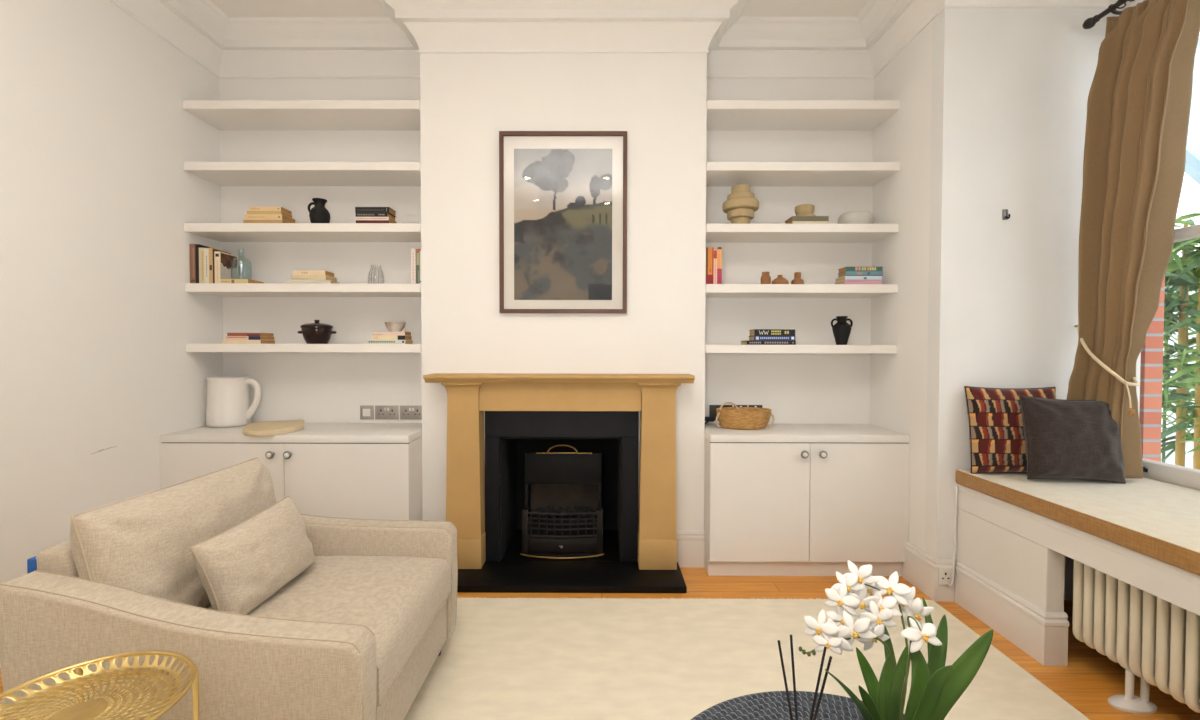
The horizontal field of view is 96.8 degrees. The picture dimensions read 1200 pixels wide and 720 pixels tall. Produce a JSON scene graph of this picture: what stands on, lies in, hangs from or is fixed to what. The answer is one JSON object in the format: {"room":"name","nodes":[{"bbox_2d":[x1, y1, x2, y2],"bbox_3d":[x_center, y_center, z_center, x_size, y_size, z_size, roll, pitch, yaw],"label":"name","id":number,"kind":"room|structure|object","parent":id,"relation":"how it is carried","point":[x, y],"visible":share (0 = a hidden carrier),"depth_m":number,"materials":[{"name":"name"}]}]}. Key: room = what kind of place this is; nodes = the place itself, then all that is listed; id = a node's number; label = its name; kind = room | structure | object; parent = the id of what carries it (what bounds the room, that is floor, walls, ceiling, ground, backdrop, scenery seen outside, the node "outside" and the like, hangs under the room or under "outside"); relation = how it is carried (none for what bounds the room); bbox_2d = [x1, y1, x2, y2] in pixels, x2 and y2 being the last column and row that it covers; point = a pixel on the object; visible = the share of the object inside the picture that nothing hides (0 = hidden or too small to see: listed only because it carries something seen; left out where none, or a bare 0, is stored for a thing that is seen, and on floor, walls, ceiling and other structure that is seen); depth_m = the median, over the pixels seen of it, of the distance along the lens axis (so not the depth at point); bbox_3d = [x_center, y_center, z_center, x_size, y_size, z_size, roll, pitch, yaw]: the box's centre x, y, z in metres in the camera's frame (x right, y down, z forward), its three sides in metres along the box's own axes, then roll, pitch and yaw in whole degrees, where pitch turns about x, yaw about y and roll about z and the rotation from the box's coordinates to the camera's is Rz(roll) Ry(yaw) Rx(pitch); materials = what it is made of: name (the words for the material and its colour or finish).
{"room":"living room","nodes":[
{"label":"living room","id":0,"kind":"room"},
{"bbox_2d":[0,0,222,583],"bbox_3d":[-2.245,-0.300,-0.559,0.102,2.930,7.477,0,1,0],"label":"wall","id":1,"kind":"structure","parent":0,"point":[98,319],"depth_m":2.29,"materials":[{"name":"white paint"}]},
{"bbox_2d":[109,0,1136,78],"bbox_3d":[0.084,-1.645,-0.597,4.554,0.230,7.277,0,1,0],"label":"trim","id":2,"kind":"structure","parent":1,"relation":"attached to","point":[863,45],"depth_m":2.78,"materials":[{"name":"paint"}]},
{"bbox_2d":[220,78,421,422],"bbox_3d":[-1.562,-0.377,3.126,1.238,2.930,0.100,0,1,0],"label":"wall","id":3,"kind":"structure","parent":0,"point":[310,387],"depth_m":3.07,"materials":[{"name":"white paint"}]},
{"bbox_2d":[183,100,419,129],"bbox_3d":[-1.561,-1.335,2.917,1.237,0.045,0.276,0,1,0],"label":"floating shelf","id":4,"kind":"object","parent":3,"relation":"attached to","point":[221,114],"visible":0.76,"depth_m":2.85,"materials":[{"name":"white wood"}]},
{"bbox_2d":[183,162,420,185],"bbox_3d":[-1.561,-1.018,2.924,1.237,0.045,0.276,0,1,0],"label":"floating shelf","id":5,"kind":"object","parent":3,"relation":"attached to","point":[219,173],"visible":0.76,"depth_m":2.82,"materials":[{"name":"white wood"}]},
{"bbox_2d":[184,223,420,241],"bbox_3d":[-1.562,-0.698,2.930,1.237,0.045,0.276,0,1,0],"label":"floating shelf","id":6,"kind":"object","parent":3,"relation":"attached to","point":[222,232],"visible":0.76,"depth_m":2.79,"materials":[{"name":"white wood"}]},
{"bbox_2d":[244,220,288,222],"bbox_3d":[-1.784,-0.731,2.885,0.206,0.023,0.125,0,1,0],"label":"book","id":7,"kind":"object","parent":6,"relation":"on","point":[245,221],"visible":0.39,"depth_m":2.82,"materials":[{"name":"beige paper"}]},
{"bbox_2d":[244,214,294,222],"bbox_3d":[-1.784,-0.758,2.883,0.202,0.030,0.122,0,1,0],"label":"book","id":8,"kind":"object","parent":7,"relation":"on","point":[246,216],"visible":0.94,"depth_m":2.82,"materials":[{"name":"beige paper"}]},
{"bbox_2d":[308,198,329,222],"bbox_3d":[-1.519,-0.794,2.890,0.102,0.149,0.102,1,1,20],"label":"jug","id":9,"kind":"object","parent":6,"relation":"on","point":[318,213],"visible":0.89,"depth_m":2.86,"materials":[{"name":"black ceramic"}]},
{"bbox_2d":[356,220,392,222],"bbox_3d":[-1.204,-0.729,2.873,0.176,0.022,0.105,0,1,0],"label":"book","id":10,"kind":"object","parent":6,"relation":"on","point":[357,221],"visible":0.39,"depth_m":2.82,"materials":[{"name":"paper"}]},
{"bbox_2d":[356,217,395,222],"bbox_3d":[-1.204,-0.750,2.872,0.173,0.018,0.105,0,1,0],"label":"book","id":11,"kind":"object","parent":10,"relation":"on","point":[357,218],"visible":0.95,"depth_m":2.82,"materials":[{"name":"paper"}]},
{"bbox_2d":[355,213,394,219],"bbox_3d":[-1.208,-0.770,2.872,0.169,0.021,0.105,0,1,0],"label":"book","id":12,"kind":"object","parent":11,"relation":"on","point":[357,214],"visible":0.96,"depth_m":2.82,"materials":[{"name":"white paper"}]},
{"bbox_2d":[355,207,395,216],"bbox_3d":[-1.205,-0.795,2.868,0.179,0.030,0.100,0,1,0],"label":"book","id":13,"kind":"object","parent":12,"relation":"on","point":[389,210],"visible":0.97,"depth_m":2.82,"materials":[{"name":"black paper"}]},
{"bbox_2d":[185,283,420,296],"bbox_3d":[-1.562,-0.383,2.937,1.237,0.045,0.276,0,1,0],"label":"floating shelf","id":14,"kind":"object","parent":3,"relation":"attached to","point":[214,289],"visible":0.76,"depth_m":2.80,"materials":[{"name":"white wood"}]},
{"bbox_2d":[189,244,195,282],"bbox_3d":[-2.164,-0.512,2.910,0.030,0.212,0.160,0,1,0],"label":"book","id":15,"kind":"object","parent":14,"relation":"on","point":[191,246],"visible":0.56,"depth_m":2.83,"materials":[{"name":"paper"}]},
{"bbox_2d":[199,248,204,282],"bbox_3d":[-2.116,-0.502,2.890,0.028,0.192,0.120,0,1,0],"label":"book","id":16,"kind":"object","parent":14,"relation":"on","point":[201,250],"visible":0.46,"depth_m":2.83,"materials":[{"name":"paper"}]},
{"bbox_2d":[214,251,237,282],"bbox_3d":[-2.032,-0.492,2.900,0.030,0.172,0.140,0,1,0],"label":"book","id":17,"kind":"object","parent":14,"relation":"on","point":[222,261],"visible":0.91,"depth_m":2.86,"materials":[{"name":"paper"}]},
{"bbox_2d":[221,253,236,269],"bbox_3d":[-2.017,-0.531,2.900,0.001,0.081,0.128,0,1,0],"label":"picture","id":18,"kind":"object","parent":17,"relation":"attached to","point":[226,259],"depth_m":2.89},
{"bbox_2d":[286,280,339,283],"bbox_3d":[-1.557,-0.416,2.897,0.231,0.022,0.115,0,1,-3],"label":"book","id":19,"kind":"object","parent":14,"relation":"on","point":[287,281],"visible":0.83,"depth_m":2.84,"materials":[{"name":"paper"}]},
{"bbox_2d":[291,275,336,281],"bbox_3d":[-1.551,-0.440,2.895,0.184,0.026,0.115,0,1,0],"label":"book","id":20,"kind":"object","parent":19,"relation":"on","point":[293,277],"visible":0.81,"depth_m":2.84,"materials":[{"name":"paper"}]},
{"bbox_2d":[292,270,333,276],"bbox_3d":[-1.550,-0.465,2.884,0.175,0.024,0.095,0,1,0],"label":"book","id":21,"kind":"object","parent":20,"relation":"on","point":[294,272],"visible":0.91,"depth_m":2.84,"materials":[{"name":"beige paper"}]},
{"bbox_2d":[411,248,415,283],"bbox_3d":[-0.990,-0.498,2.886,0.024,0.190,0.120,0,1,0],"label":"book","id":22,"kind":"object","parent":14,"relation":"on","point":[413,250],"visible":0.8,"depth_m":2.83,"materials":[{"name":"paper"}]},
{"bbox_2d":[186,344,421,352],"bbox_3d":[-1.563,-0.065,2.944,1.237,0.045,0.276,0,1,0],"label":"floating shelf","id":23,"kind":"object","parent":3,"relation":"attached to","point":[331,348],"visible":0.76,"depth_m":2.81,"materials":[{"name":"white wood"}]},
{"bbox_2d":[221,340,274,343],"bbox_3d":[-1.914,-0.098,2.904,0.208,0.021,0.125,0,1,0],"label":"book","id":24,"kind":"object","parent":23,"relation":"on","point":[222,341],"visible":0.98,"depth_m":2.84,"materials":[{"name":"beige paper"}]},
{"bbox_2d":[225,336,273,339],"bbox_3d":[-1.903,-0.119,2.901,0.187,0.019,0.120,0,1,0],"label":"book","id":25,"kind":"object","parent":24,"relation":"on","point":[226,337],"visible":0.98,"depth_m":2.84,"materials":[{"name":"beige paper"}]},
{"bbox_2d":[297,320,336,343],"bbox_3d":[-1.555,-0.154,2.929,0.170,0.133,0.160,-1,2,-42],"label":"pot","id":26,"kind":"object","parent":23,"relation":"on","point":[313,333],"visible":0.97,"depth_m":2.88,"materials":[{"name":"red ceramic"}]},
{"bbox_2d":[366,340,412,343],"bbox_3d":[-1.140,-0.098,2.893,0.207,0.022,0.110,0,1,0],"label":"book","id":27,"kind":"object","parent":23,"relation":"on","point":[367,341],"visible":0.94,"depth_m":2.84,"materials":[{"name":"paper"}]},
{"bbox_2d":[360,405,373,419],"bbox_3d":[-1.349,0.304,3.084,0.078,0.081,0.010,0,1,0],"label":"light switch","id":28,"kind":"object","parent":3,"relation":"attached to","point":[366,411],"visible":1,"depth_m":3.08,"materials":[{"name":"silver metal"}]},
{"bbox_2d":[375,405,398,419],"bbox_3d":[-1.233,0.304,3.084,0.136,0.081,0.011,0,1,0],"label":"wall socket","id":29,"kind":"object","parent":3,"relation":"attached to","point":[382,412],"visible":1,"depth_m":3.08,"materials":[{"name":"silver metal"}]},
{"bbox_2d":[400,406,421,419],"bbox_3d":[-1.088,0.304,3.083,0.136,0.081,0.011,0,1,0],"label":"wall socket","id":30,"kind":"object","parent":3,"relation":"attached to","point":[406,412],"visible":0.82,"depth_m":3.08,"materials":[{"name":"silver metal"}]},
{"bbox_2d":[210,0,869,16],"bbox_3d":[0.184,-1.810,-0.576,4.954,0.100,7.527,0,1,0],"label":"ceiling","id":31,"kind":"structure","parent":0,"point":[231,8],"depth_m":2.78,"materials":[{"name":"paint"}]},
{"bbox_2d":[420,53,706,561],"bbox_3d":[-0.193,-0.374,3.091,1.500,2.930,0.559,0,1,0],"label":"wall","id":32,"kind":"structure","parent":0,"point":[660,99],"depth_m":2.80,"materials":[{"name":"white paint"}]},
{"bbox_2d":[423,373,694,569],"bbox_3d":[-0.203,0.581,2.993,1.342,1.026,0.702,0,1,0],"label":"fireplace surround","id":33,"kind":"object","parent":32,"relation":"attached to","point":[525,412],"visible":0.89,"depth_m":2.72,"materials":[{"name":"wood"}]},
{"bbox_2d":[423,373,694,382],"bbox_3d":[-0.203,0.094,2.726,1.342,0.040,0.190,0,1,0],"label":"mantel shelf","id":34,"kind":"object","parent":33,"relation":"attached to","point":[435,377],"depth_m":2.65,"materials":[{"name":"wood"}]},
{"bbox_2d":[499,131,626,313],"bbox_3d":[-0.192,-0.718,2.790,0.666,0.944,0.028,0,1,0],"label":"framed print","id":35,"kind":"object","parent":32,"relation":"attached to","point":[563,194],"visible":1,"depth_m":2.79,"materials":[{"name":"paper"}]},
{"bbox_2d":[676,531,704,567],"bbox_3d":[0.474,1.003,2.827,0.159,0.190,0.022,0,1,0],"label":"baseboard","id":36,"kind":"structure","parent":32,"relation":"attached to","point":[690,544],"depth_m":2.82,"materials":[{"name":"white wood"}]},
{"bbox_2d":[0,567,1199,719],"bbox_3d":[0.179,1.209,-0.512,4.954,0.080,7.527,0,1,0],"label":"floor","id":37,"kind":"structure","parent":0,"point":[1090,677],"depth_m":2.08,"materials":[{"name":"brown wood"}]},
{"bbox_2d":[160,422,421,519],"bbox_3d":[-1.565,0.731,2.854,1.236,0.726,0.490,0,1,0],"label":"base cabinet","id":38,"kind":"object","parent":37,"relation":"on","point":[338,470],"visible":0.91,"depth_m":2.64,"materials":[{"name":"white wood"}]},
{"bbox_2d":[160,422,421,442],"bbox_3d":[-1.564,0.387,2.865,1.236,0.038,0.452,0,1,0],"label":"countertop","id":39,"kind":"structure","parent":38,"relation":"on","point":[312,432],"depth_m":2.66,"materials":[{"name":"white wood"}]},
{"bbox_2d":[205,376,260,427],"bbox_3d":[-2.054,0.227,2.962,0.260,0.274,0.210,1,1,34],"label":"jug","id":40,"kind":"object","parent":39,"relation":"on","point":[228,397],"visible":1,"depth_m":2.90,"materials":[{"name":"white ceramic"}]},
{"bbox_2d":[243,420,303,435],"bbox_3d":[-1.709,0.355,2.798,0.272,0.027,0.386,-1,1,-29],"label":"serving board","id":41,"kind":"object","parent":39,"relation":"on","point":[266,428],"visible":1,"depth_m":2.72,"materials":[{"name":"brown wood"}]},
{"bbox_2d":[0,597,1089,719],"bbox_3d":[-0.217,1.137,0.651,3.465,0.011,3.652,0,1,0],"label":"area rug","id":42,"kind":"object","parent":37,"relation":"on","point":[508,658],"visible":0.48,"depth_m":1.95,"materials":[{"name":"beige carpet"}]},
{"bbox_2d":[0,650,198,719],"bbox_3d":[-1.010,0.891,1.031,0.378,0.459,0.378,0,1,-25],"label":"tray table","id":43,"kind":"object","parent":42,"relation":"on","point":[92,709],"visible":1,"depth_m":1.09,"materials":[{"name":"gold metal"}]},
{"bbox_2d":[0,458,457,719],"bbox_3d":[-0.978,0.734,1.637,0.870,0.750,0.825,0,1,0],"label":"armchair","id":44,"kind":"object","parent":42,"relation":"on","point":[358,633],"visible":0.8,"depth_m":1.31,"materials":[{"name":"fabric"}]},
{"bbox_2d":[70,459,276,607],"bbox_3d":[-1.221,0.559,1.617,0.242,0.394,0.636,0,1,0],"label":"cushion","id":45,"kind":"object","parent":44,"relation":"on","point":[138,547],"depth_m":1.43,"materials":[{"name":"fabric"}]},
{"bbox_2d":[190,496,314,614],"bbox_3d":[-1.015,0.587,1.592,0.167,0.263,0.384,0,1,0],"label":"lumbar pillow","id":46,"kind":"object","parent":44,"relation":"on","point":[240,567],"visible":0.95,"depth_m":1.50,"materials":[{"name":"fabric"}]},
{"bbox_2d":[206,555,450,706],"bbox_3d":[-0.891,0.776,1.638,0.688,0.156,0.629,0,1,0],"label":"seat cushion","id":47,"kind":"object","parent":44,"relation":"on","point":[398,598],"depth_m":1.61,"materials":[{"name":"fabric"}]},
{"bbox_2d":[691,691,904,719],"bbox_3d":[0.422,0.932,0.848,0.700,0.388,0.700,-1,2,-43],"label":"coffee table","id":48,"kind":"object","parent":42,"relation":"on","point":[773,705],"visible":0.84,"depth_m":1.12,"materials":[{"name":"grey wicker"}]},
{"bbox_2d":[777,635,831,719],"bbox_3d":[0.332,0.599,0.863,0.080,0.280,0.062,0,1,0],"label":"reed diffuser","id":49,"kind":"object","parent":48,"relation":"on","point":[791,638],"visible":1,"depth_m":0.87,"materials":[{"name":"black wood"}]},
{"bbox_2d":[799,560,992,719],"bbox_3d":[0.472,0.557,0.898,0.279,0.363,0.219,0,1,0],"label":"potted orchid","id":50,"kind":"object","parent":48,"relation":"on","point":[935,688],"visible":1,"depth_m":0.91,"materials":[{"name":"white plant"}]},
{"bbox_2d":[457,529,686,592],"bbox_3d":[-0.205,1.079,2.918,1.235,0.033,0.793,0,1,0],"label":"hearth slab","id":51,"kind":"object","parent":37,"relation":"on","point":[515,573],"visible":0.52,"depth_m":2.64,"materials":[{"name":"black stone"}]},
{"bbox_2d":[520,444,603,558],"bbox_3d":[-0.203,0.761,2.957,0.454,0.598,0.242,0,1,0],"label":"fireplace insert","id":52,"kind":"object","parent":51,"relation":"on","point":[564,520],"visible":1,"depth_m":2.94,"materials":[{"name":"black metal"}]},
{"bbox_2d":[524,452,601,507],"bbox_3d":[-0.205,0.786,2.963,0.427,0.545,0.030,0,1,0],"label":"hood","id":53,"kind":"object","parent":52,"relation":"attached to","point":[539,467],"depth_m":2.94,"materials":[{"name":"black metal"}]},
{"bbox_2d":[704,424,909,575],"bbox_3d":[1.055,0.736,2.866,1.000,0.726,0.444,0,1,0],"label":"base cabinet","id":54,"kind":"object","parent":37,"relation":"on","point":[780,499],"visible":0.98,"depth_m":2.68,"materials":[{"name":"white wood"}]},
{"bbox_2d":[705,424,909,442],"bbox_3d":[1.056,0.391,2.878,1.000,0.038,0.406,0,1,0],"label":"countertop","id":55,"kind":"structure","parent":54,"relation":"on","point":[806,433],"depth_m":2.69,"materials":[{"name":"white wood"}]},
{"bbox_2d":[716,402,774,429],"bbox_3d":[0.782,0.301,2.909,0.318,0.139,0.202,0,1,-2],"label":"wicker basket","id":56,"kind":"object","parent":55,"relation":"on","point":[741,418],"visible":1,"depth_m":2.84,"materials":[{"name":"beige wicker"}]},
{"bbox_2d":[955,484,1199,665],"bbox_3d":[1.992,0.857,1.635,0.744,0.540,1.646,0,1,0],"label":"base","id":57,"kind":"object","parent":37,"relation":"on","point":[1010,568],"visible":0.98,"depth_m":2.02,"materials":[{"name":"white wood"}]},
{"bbox_2d":[956,470,1199,575],"bbox_3d":[1.990,0.552,1.629,0.731,0.067,1.640,0,1,0],"label":"window seat top","id":58,"kind":"object","parent":57,"relation":"on","point":[1159,520],"visible":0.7,"depth_m":1.89,"materials":[{"name":"beige fabric"}]},
{"bbox_2d":[964,386,1055,473],"bbox_3d":[1.835,0.311,2.367,0.380,0.385,0.146,0,1,6],"label":"patterned pillow","id":59,"kind":"object","parent":58,"relation":"on","point":[996,434],"visible":0.63,"depth_m":2.33,"materials":[{"name":"fabric"}]},
{"bbox_2d":[1020,395,1125,483],"bbox_3d":[1.971,0.329,2.226,0.402,0.355,0.163,0,1,0],"label":"pillow","id":60,"kind":"object","parent":58,"relation":"on","point":[1070,439],"visible":0.95,"depth_m":2.17,"materials":[{"name":"grey fabric"}]},
{"bbox_2d":[1072,560,1199,713],"bbox_3d":[1.729,0.878,1.443,0.140,0.505,0.988,0,1,0],"label":"radiator","id":61,"kind":"object","parent":37,"relation":"on","point":[1156,640],"visible":0.63,"depth_m":1.70,"materials":[{"name":"beige metal"}]},
{"bbox_2d":[705,78,873,423],"bbox_3d":[1.058,-0.372,3.115,1.002,2.930,0.100,0,1,0],"label":"wall","id":62,"kind":"structure","parent":0,"point":[798,388],"depth_m":3.06,"materials":[{"name":"white paint"}]},
{"bbox_2d":[705,345,896,353],"bbox_3d":[1.057,-0.060,2.933,1.001,0.045,0.276,0,1,0],"label":"floating shelf","id":63,"kind":"object","parent":62,"relation":"attached to","point":[852,349],"visible":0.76,"depth_m":2.79,"materials":[{"name":"white wood"}]},
{"bbox_2d":[741,341,795,344],"bbox_3d":[0.910,-0.093,2.895,0.258,0.022,0.130,0,1,0],"label":"book","id":64,"kind":"object","parent":63,"relation":"on","point":[742,342],"visible":1,"depth_m":2.83,"materials":[{"name":"paper"}]},
{"bbox_2d":[749,336,794,340],"bbox_3d":[0.928,-0.116,2.884,0.218,0.025,0.110,0,1,0],"label":"book","id":65,"kind":"object","parent":64,"relation":"on","point":[751,338],"visible":1,"depth_m":2.83,"materials":[{"name":"paper"}]},
{"bbox_2d":[750,329,794,335],"bbox_3d":[0.929,-0.146,2.883,0.215,0.034,0.112,0,1,0],"label":"book","id":66,"kind":"object","parent":65,"relation":"on","point":[755,332],"visible":1,"depth_m":2.83,"materials":[{"name":"paper"}]},
{"bbox_2d":[831,316,852,344],"bbox_3d":[1.311,-0.159,2.892,0.096,0.155,0.096,-1,2,-45],"label":"black amphora","id":67,"kind":"object","parent":63,"relation":"on","point":[841,330],"visible":0.99,"depth_m":2.87,"materials":[{"name":"black ceramic"}]},
{"bbox_2d":[705,284,897,297],"bbox_3d":[1.058,-0.377,2.927,1.001,0.045,0.276,0,1,0],"label":"floating shelf","id":68,"kind":"object","parent":62,"relation":"attached to","point":[712,290],"visible":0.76,"depth_m":2.79,"materials":[{"name":"white wood"}]},
{"bbox_2d":[706,247,713,283],"bbox_3d":[0.582,-0.498,2.880,0.038,0.196,0.120,0,1,0],"label":"book","id":69,"kind":"object","parent":68,"relation":"on","point":[709,250],"visible":0.7,"depth_m":2.82,"materials":[{"name":"paper"}]},
{"bbox_2d":[717,249,721,283],"bbox_3d":[0.633,-0.494,2.879,0.024,0.188,0.120,0,1,0],"label":"book","id":70,"kind":"object","parent":68,"relation":"on","point":[719,251],"visible":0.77,"depth_m":2.82,"materials":[{"name":"paper"}]},
{"bbox_2d":[835,280,881,283],"bbox_3d":[1.393,-0.411,2.884,0.196,0.025,0.125,0,1,0],"label":"book","id":71,"kind":"object","parent":68,"relation":"on","point":[843,281],"visible":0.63,"depth_m":2.82,"materials":[{"name":"paper"}]},
{"bbox_2d":[835,276,881,282],"bbox_3d":[1.396,-0.435,2.883,0.197,0.022,0.125,0,1,0],"label":"book","id":72,"kind":"object","parent":71,"relation":"on","point":[843,277],"visible":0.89,"depth_m":2.82,"materials":[{"name":"paper"}]},
{"bbox_2d":[838,271,882,277],"bbox_3d":[1.399,-0.458,2.870,0.194,0.024,0.100,0,1,0],"label":"book","id":73,"kind":"object","parent":72,"relation":"on","point":[846,273],"visible":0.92,"depth_m":2.82,"materials":[{"name":"teal paper"}]},
{"bbox_2d":[838,267,882,273],"bbox_3d":[1.399,-0.483,2.869,0.191,0.024,0.100,0,1,0],"label":"book","id":74,"kind":"object","parent":73,"relation":"on","point":[844,269],"visible":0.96,"depth_m":2.82,"materials":[{"name":"teal paper"}]},
{"bbox_2d":[706,162,898,186],"bbox_3d":[1.059,-1.012,2.913,1.001,0.045,0.276,0,1,0],"label":"floating shelf","id":75,"kind":"object","parent":62,"relation":"attached to","point":[773,174],"visible":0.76,"depth_m":2.84,"materials":[{"name":"white wood"}]},
{"bbox_2d":[706,224,898,242],"bbox_3d":[1.058,-0.692,2.920,1.001,0.045,0.276,0,1,0],"label":"floating shelf","id":76,"kind":"object","parent":62,"relation":"attached to","point":[715,233],"visible":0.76,"depth_m":2.81,"materials":[{"name":"white wood"}]},
{"bbox_2d":[722,184,758,223],"bbox_3d":[0.764,-0.828,2.895,0.192,0.225,0.192,0,1,0],"label":"vase","id":77,"kind":"object","parent":76,"relation":"on","point":[740,206],"visible":0.86,"depth_m":2.84,"materials":[{"name":"beige ceramic"}]},
{"bbox_2d":[789,221,828,223],"bbox_3d":[1.114,-0.724,2.876,0.193,0.020,0.120,0,1,0],"label":"book","id":78,"kind":"object","parent":76,"relation":"on","point":[792,222],"visible":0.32,"depth_m":2.81,"materials":[{"name":"beige paper"}]},
{"bbox_2d":[785,216,828,223],"bbox_3d":[1.112,-0.748,2.875,0.191,0.027,0.120,0,1,0],"label":"book","id":79,"kind":"object","parent":78,"relation":"on","point":[793,218],"visible":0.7,"depth_m":2.81,"materials":[{"name":"grey paper"}]},
{"bbox_2d":[795,204,815,215],"bbox_3d":[1.104,-0.796,2.879,0.120,0.068,0.120,0,1,0],"label":"pedestal bowl","id":80,"kind":"object","parent":79,"relation":"on","point":[804,209],"visible":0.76,"depth_m":2.84,"materials":[{"name":"beige ceramic"}]},
{"bbox_2d":[838,210,873,223],"bbox_3d":[1.390,-0.755,2.899,0.178,0.082,0.178,0,1,0],"label":"round bowl","id":81,"kind":"object","parent":76,"relation":"on","point":[860,216],"visible":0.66,"depth_m":2.83,"materials":[{"name":"white ceramic"}]},
{"bbox_2d":[707,100,899,129],"bbox_3d":[1.059,-1.330,2.906,1.001,0.045,0.276,0,1,0],"label":"floating shelf","id":82,"kind":"object","parent":62,"relation":"attached to","point":[721,114],"visible":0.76,"depth_m":2.83,"materials":[{"name":"white wood"}]},
{"bbox_2d":[870,20,932,550],"bbox_3d":[1.603,-0.365,2.844,0.090,2.930,0.638,0,1,0],"label":"wall","id":83,"kind":"structure","parent":0,"point":[898,382],"depth_m":2.71,"materials":[{"name":"white paint"}]},
{"bbox_2d":[902,541,956,600],"bbox_3d":[1.587,1.011,2.574,0.110,0.190,0.264,0,1,0],"label":"baseboard","id":84,"kind":"structure","parent":83,"relation":"attached to","point":[920,568],"depth_m":2.51,"materials":[{"name":"white wood"}]},
{"bbox_2d":[925,8,1124,599],"bbox_3d":[1.994,-0.357,2.478,0.874,2.930,0.090,0,1,0],"label":"wall","id":85,"kind":"structure","parent":0,"point":[1011,87],"depth_m":2.43,"materials":[{"name":"white paint"}]},
{"bbox_2d":[938,567,951,584],"bbox_3d":[1.580,0.990,2.440,0.060,0.082,0.011,0,1,0],"label":"socket","id":86,"kind":"object","parent":85,"relation":"attached to","point":[944,573],"visible":1,"depth_m":2.44,"materials":[{"name":"white plastic"}]},
{"bbox_2d":[946,486,957,586],"bbox_3d":[1.611,0.806,2.434,0.067,0.454,0.020,-1,1,-27],"label":"cable","id":87,"kind":"object","parent":85,"relation":"attached to","point":[956,490],"visible":1,"depth_m":2.44,"materials":[{"name":"white plastic"}]},
{"bbox_2d":[1074,325,1139,415],"bbox_3d":[2.134,0.024,2.257,0.174,0.385,0.368,0,1,0],"label":"tieback","id":88,"kind":"object","parent":85,"relation":"attached to","point":[1136,383],"visible":0.71,"depth_m":2.16,"materials":[{"name":"beige fabric"}]},
{"bbox_2d":[1126,0,1144,7],"bbox_3d":[2.427,-0.337,1.608,0.120,2.930,1.648,0,1,0],"label":"bay window","id":89,"kind":"structure","parent":85,"relation":"in","point":[1137,1],"depth_m":2.36,"materials":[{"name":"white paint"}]},
{"bbox_2d":[1082,0,1134,28],"bbox_3d":[2.258,-1.483,1.600,0.222,0.080,1.581,0,1,0],"label":"pole","id":90,"kind":"object","parent":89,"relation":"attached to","point":[1090,22],"visible":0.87,"depth_m":2.28,"materials":[{"name":"grey metal"}]},
{"bbox_2d":[1066,0,1199,478],"bbox_3d":[2.179,-0.484,2.149,0.205,1.950,0.435,0,1,-10],"label":"curtain","id":91,"kind":"object","parent":90,"relation":"hanging from","point":[1140,95],"visible":0.85,"depth_m":2.15,"materials":[{"name":"brown fabric"}]},
{"bbox_2d":[1136,224,1199,489],"bbox_3d":[2.382,-0.471,1.605,0.080,2.002,1.646,0,1,0],"label":"window","id":92,"kind":"structure","parent":89,"relation":"attached to","point":[1183,476],"depth_m":2.19,"materials":[{"name":"white wood"}]},
{"bbox_2d":[1185,38,1199,184],"bbox_3d":[4.323,-0.843,3.697,0.384,4.339,1.382,-1,1,-31],"label":"sky","id":93,"kind":"structure","parent":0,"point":[1192,164],"depth_m":3.82,"materials":[{"name":"white"}]},
{"label":"outside","id":94,"kind":"structure","parent":0,"visible":0},
{"bbox_3d":[5.752,1.395,2.507,6.510,0.080,13.000,0,1,0],"label":"ground","id":95,"kind":"structure","parent":94,"visible":0},
{"bbox_2d":[1139,276,1164,461],"bbox_3d":[2.486,-0.272,2.545,0.080,3.240,0.320,0,1,0],"label":"brick pier","id":96,"kind":"structure","parent":95,"relation":"on","point":[1151,366],"depth_m":2.39,"materials":[{"name":"red brick"}]},
{"bbox_2d":[1161,291,1196,467],"bbox_3d":[4.687,0.342,3.239,0.150,1.990,9.500,0,1,0],"label":"wall","id":97,"kind":"structure","parent":95,"relation":"on","point":[1188,456],"depth_m":4.28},
{"bbox_2d":[1161,256,1197,462],"bbox_3d":[3.967,0.237,3.690,0.685,2.167,0.771,0,1,0],"label":"bamboo plant","id":98,"kind":"object","parent":95,"relation":"on","point":[1168,288],"visible":0.04,"depth_m":3.74,"materials":[{"name":"green plant"}]},
{"bbox_2d":[1160,275,1199,461],"bbox_3d":[3.210,0.394,3.041,0.819,1.877,0.836,1,1,20],"label":"bamboo plant","id":99,"kind":"object","parent":95,"relation":"on","point":[1167,300],"visible":0.11,"depth_m":2.92,"materials":[{"name":"green plant"}]},
{"bbox_2d":[1161,213,1199,466],"bbox_3d":[3.185,0.259,2.928,0.827,2.152,0.806,0,1,17],"label":"bamboo plant","id":100,"kind":"object","parent":95,"relation":"on","point":[1179,448],"visible":0.34,"depth_m":2.90,"materials":[{"name":"green plant"}]},
{"bbox_2d":[1162,225,1199,469],"bbox_3d":[3.195,0.285,2.793,0.805,2.105,0.874,0,1,0],"label":"bamboo plant","id":101,"kind":"object","parent":95,"relation":"on","point":[1189,264],"visible":0.53,"depth_m":2.78,"materials":[{"name":"green plant"}]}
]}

